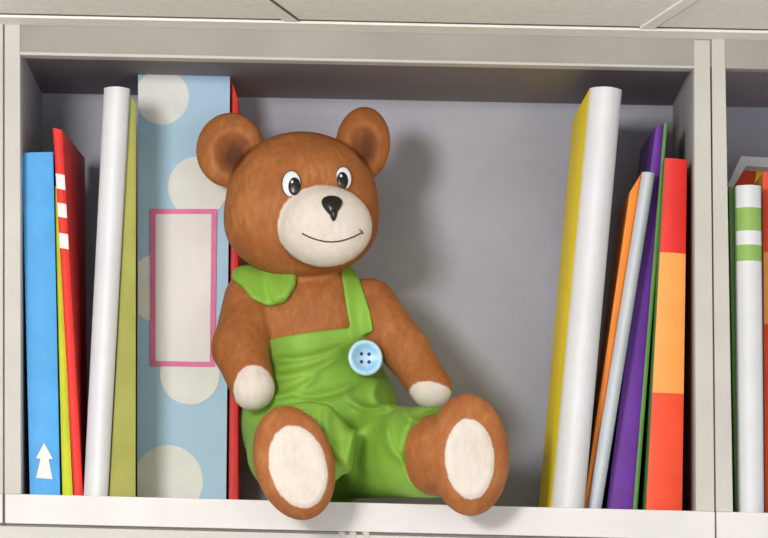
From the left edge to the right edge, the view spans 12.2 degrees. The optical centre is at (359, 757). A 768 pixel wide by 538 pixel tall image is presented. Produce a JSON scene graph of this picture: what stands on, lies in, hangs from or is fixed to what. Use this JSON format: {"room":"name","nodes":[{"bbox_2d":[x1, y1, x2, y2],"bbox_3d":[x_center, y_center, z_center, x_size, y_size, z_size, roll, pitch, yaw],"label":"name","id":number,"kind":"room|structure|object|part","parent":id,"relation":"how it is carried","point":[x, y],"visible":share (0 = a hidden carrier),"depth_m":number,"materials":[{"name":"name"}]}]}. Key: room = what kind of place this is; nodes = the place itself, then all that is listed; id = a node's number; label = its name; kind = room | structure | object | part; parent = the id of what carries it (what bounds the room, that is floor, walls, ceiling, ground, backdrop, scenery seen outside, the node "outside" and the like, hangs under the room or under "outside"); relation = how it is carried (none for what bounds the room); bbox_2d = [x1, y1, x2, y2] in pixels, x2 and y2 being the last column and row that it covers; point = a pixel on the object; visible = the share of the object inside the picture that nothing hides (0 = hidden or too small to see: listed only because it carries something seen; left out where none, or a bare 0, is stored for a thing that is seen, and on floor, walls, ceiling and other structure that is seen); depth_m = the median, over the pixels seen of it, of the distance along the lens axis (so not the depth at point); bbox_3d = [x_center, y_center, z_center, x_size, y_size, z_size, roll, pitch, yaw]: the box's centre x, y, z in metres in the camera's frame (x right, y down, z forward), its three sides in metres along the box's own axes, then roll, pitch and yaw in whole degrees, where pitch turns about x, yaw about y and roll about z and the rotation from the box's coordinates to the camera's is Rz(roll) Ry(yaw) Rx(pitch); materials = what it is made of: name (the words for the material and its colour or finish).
{"room":"child's bedroom","nodes":[
{"label":"child's bedroom","id":0,"kind":"room"},
{"bbox_2d":[0,0,767,28],"bbox_3d":[0.000,-0.735,1.665,5.000,0.116,4.530,0,0,0],"label":"ceiling","id":1,"kind":"structure","parent":0,"point":[741,14],"depth_m":3.51,"materials":[{"name":"tile"}]},
{"bbox_2d":[254,0,299,21],"bbox_3d":[-0.158,-0.732,3.232,0.014,0.006,0.691,0,0,15],"label":"trim","id":2,"kind":"structure","parent":1,"relation":"attached to","point":[269,5],"depth_m":3.51,"materials":[{"name":"wood"}]},
{"bbox_2d":[0,13,767,39],"bbox_3d":[0.000,-0.728,3.582,5.000,0.108,0.036,0,0,0],"label":"trim","id":3,"kind":"structure","parent":1,"relation":"attached to","point":[4,19],"depth_m":3.58,"materials":[{"name":"wood"}]},
{"bbox_2d":[639,0,697,29],"bbox_3d":[0.358,-0.721,3.232,0.014,0.006,0.683,0,0,-13],"label":"trim","id":4,"kind":"structure","parent":1,"relation":"attached to","point":[680,5],"depth_m":3.49,"materials":[{"name":"wood"}]},
{"bbox_3d":[0.000,0.275,3.900,5.000,2.450,0.060,0,0,0],"label":"wall","id":5,"kind":"structure","parent":0,"visible":0},
{"bbox_2d":[0,24,767,537],"bbox_3d":[0.075,-0.394,3.725,1.150,0.792,0.254,0,0,0],"label":"bookshelf","id":6,"kind":"object","parent":5,"relation":"attached to","point":[471,186],"visible":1,"depth_m":3.69,"materials":[{"name":"paint"}]},
{"bbox_3d":[-0.373,-0.499,3.722,0.033,0.471,0.247,0,0,0],"label":"post","id":7,"kind":"part","parent":6,"relation":"part of","materials":[{"name":"white wood"}]},
{"bbox_3d":[-0.356,-0.484,3.601,0.002,0.502,0.003,0,0,0],"label":"gap trim","id":8,"kind":"part","parent":6,"relation":"part of","materials":[{"name":"grey wood"}]},
{"bbox_3d":[-0.347,-0.499,3.606,0.016,0.470,0.016,0,0,0],"label":"post","id":9,"kind":"part","parent":6,"relation":"part of","materials":[{"name":"white wood"}]},
{"bbox_3d":[-0.347,-0.499,3.730,0.016,0.470,0.232,0,0,0],"label":"post panel","id":10,"kind":"part","parent":6,"relation":"part of","materials":[{"name":"paint"}]},
{"bbox_2d":[22,152,61,494],"bbox_3d":[-0.322,-0.436,3.708,0.040,0.346,0.178,0,0,0],"label":"book","id":11,"kind":"object","parent":6,"relation":"on","point":[39,174],"visible":0.89,"depth_m":3.62,"materials":[{"name":"blue paper"}]},
{"bbox_2d":[55,186,73,494],"bbox_3d":[-0.300,-0.420,3.710,0.019,0.314,0.161,0,0,-1],"label":"book","id":12,"kind":"object","parent":6,"relation":"on","point":[66,455],"visible":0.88,"depth_m":3.63,"materials":[{"name":"paper"}]},
{"bbox_2d":[53,128,86,495],"bbox_3d":[-0.294,-0.448,3.708,0.030,0.372,0.171,0,0,0],"label":"book","id":13,"kind":"object","parent":6,"relation":"on","point":[69,162],"visible":0.99,"depth_m":3.65,"materials":[{"name":"paper"}]},
{"bbox_2d":[84,86,129,495],"bbox_3d":[-0.258,-0.468,3.665,0.048,0.412,0.114,0,0,-4],"label":"book","id":14,"kind":"object","parent":6,"relation":"on","point":[116,100],"visible":0.99,"depth_m":3.61,"materials":[{"name":"paper"}]},
{"bbox_2d":[109,96,135,496],"bbox_3d":[-0.243,-0.464,3.675,0.027,0.406,0.101,0,0,-4],"label":"book","id":15,"kind":"object","parent":6,"relation":"on","point":[123,453],"visible":0.98,"depth_m":3.63,"materials":[{"name":"paper"}]},
{"bbox_2d":[137,74,230,498],"bbox_3d":[-0.183,-0.483,3.783,0.096,0.453,0.111,0,0,0],"label":"box file","id":16,"kind":"object","parent":6,"relation":"on","point":[184,246],"visible":0.83,"depth_m":3.73,"materials":[{"name":"cardboard"}]},
{"bbox_2d":[229,80,240,499],"bbox_3d":[-0.132,-0.482,3.789,0.010,0.446,0.098,0,0,0],"label":"book","id":17,"kind":"object","parent":6,"relation":"on","point":[235,259],"visible":0.35,"depth_m":3.74,"materials":[{"name":"paper"}]},
{"bbox_2d":[196,107,508,519],"bbox_3d":[-0.030,-0.449,3.627,0.239,0.433,0.336,0,0,-29],"label":"teddy bear","id":18,"kind":"object","parent":6,"relation":"on","point":[301,342],"visible":1,"depth_m":3.62},
{"bbox_2d":[539,86,621,507],"bbox_3d":[0.225,-0.462,3.701,0.076,0.424,0.188,0,0,0],"label":"book","id":19,"kind":"object","parent":6,"relation":"on","point":[595,125],"visible":0.99,"depth_m":3.61,"materials":[{"name":"paper"}]},
{"bbox_2d":[584,175,640,507],"bbox_3d":[0.255,-0.420,3.704,0.059,0.341,0.120,0,0,0],"label":"book","id":20,"kind":"object","parent":6,"relation":"on","point":[627,211],"visible":0.9,"depth_m":3.64,"materials":[{"name":"paper"}]},
{"bbox_2d":[587,172,654,508],"bbox_3d":[0.264,-0.421,3.712,0.069,0.343,0.156,0,0,0],"label":"book","id":21,"kind":"object","parent":6,"relation":"on","point":[608,419],"visible":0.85,"depth_m":3.63,"materials":[{"name":"paper"}]},
{"bbox_2d":[601,124,662,508],"bbox_3d":[0.279,-0.447,3.730,0.058,0.396,0.141,0,0,0],"label":"book","id":22,"kind":"object","parent":6,"relation":"on","point":[619,485],"visible":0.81,"depth_m":3.66,"materials":[{"name":"paper"}]},
{"bbox_2d":[632,123,666,509],"bbox_3d":[0.294,-0.447,3.725,0.036,0.396,0.151,0,0,0],"label":"book","id":23,"kind":"object","parent":6,"relation":"on","point":[664,132],"visible":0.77,"depth_m":3.65,"materials":[{"name":"paper"}]},
{"bbox_2d":[637,158,686,510],"bbox_3d":[0.308,-0.425,3.707,0.041,0.356,0.182,0,0,0],"label":"book","id":24,"kind":"object","parent":6,"relation":"on","point":[661,470],"visible":0.91,"depth_m":3.62,"materials":[{"name":"paper"}]},
{"bbox_3d":[0.344,-0.482,3.730,0.020,0.471,0.232,0,0,0],"label":"post panel","id":25,"kind":"part","parent":6,"relation":"part of","materials":[{"name":"paint"}]},
{"bbox_3d":[0.344,-0.482,3.606,0.020,0.471,0.016,0,0,0],"label":"post","id":26,"kind":"part","parent":6,"relation":"part of","materials":[{"name":"white wood"}]},
{"bbox_3d":[0.354,-0.467,3.601,0.005,0.508,0.004,0,0,0],"label":"gap trim","id":27,"kind":"part","parent":6,"relation":"part of","materials":[{"name":"grey wood"}]},
{"bbox_3d":[0.362,-0.482,3.722,0.022,0.473,0.247,0,0,0],"label":"post","id":28,"kind":"part","parent":6,"relation":"part of","materials":[{"name":"white wood"}]},
{"bbox_2d":[727,188,736,511],"bbox_3d":[0.377,-0.410,3.710,0.009,0.329,0.160,0,0,0],"label":"book","id":29,"kind":"object","parent":6,"relation":"on","point":[731,193],"visible":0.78,"depth_m":3.63,"materials":[{"name":"paper"}]},
{"bbox_2d":[734,185,763,512],"bbox_3d":[0.392,-0.410,3.691,0.029,0.330,0.158,0,0,0],"label":"book","id":30,"kind":"object","parent":6,"relation":"on","point":[748,243],"visible":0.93,"depth_m":3.61,"materials":[{"name":"paper"}]},
{"bbox_2d":[727,156,767,189],"bbox_3d":[0.422,-0.610,3.793,0.080,0.033,0.086,0,0,0],"label":"booklet","id":31,"kind":"object","parent":30,"relation":"on","point":[748,170],"visible":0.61,"depth_m":3.75,"materials":[{"name":"paper"}]},
{"bbox_2d":[754,172,767,512],"bbox_3d":[0.416,-0.419,3.704,0.017,0.348,0.131,0,0,0],"label":"book","id":32,"kind":"object","parent":6,"relation":"on","point":[762,181],"visible":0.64,"depth_m":3.64,"materials":[{"name":"paper"}]}
]}

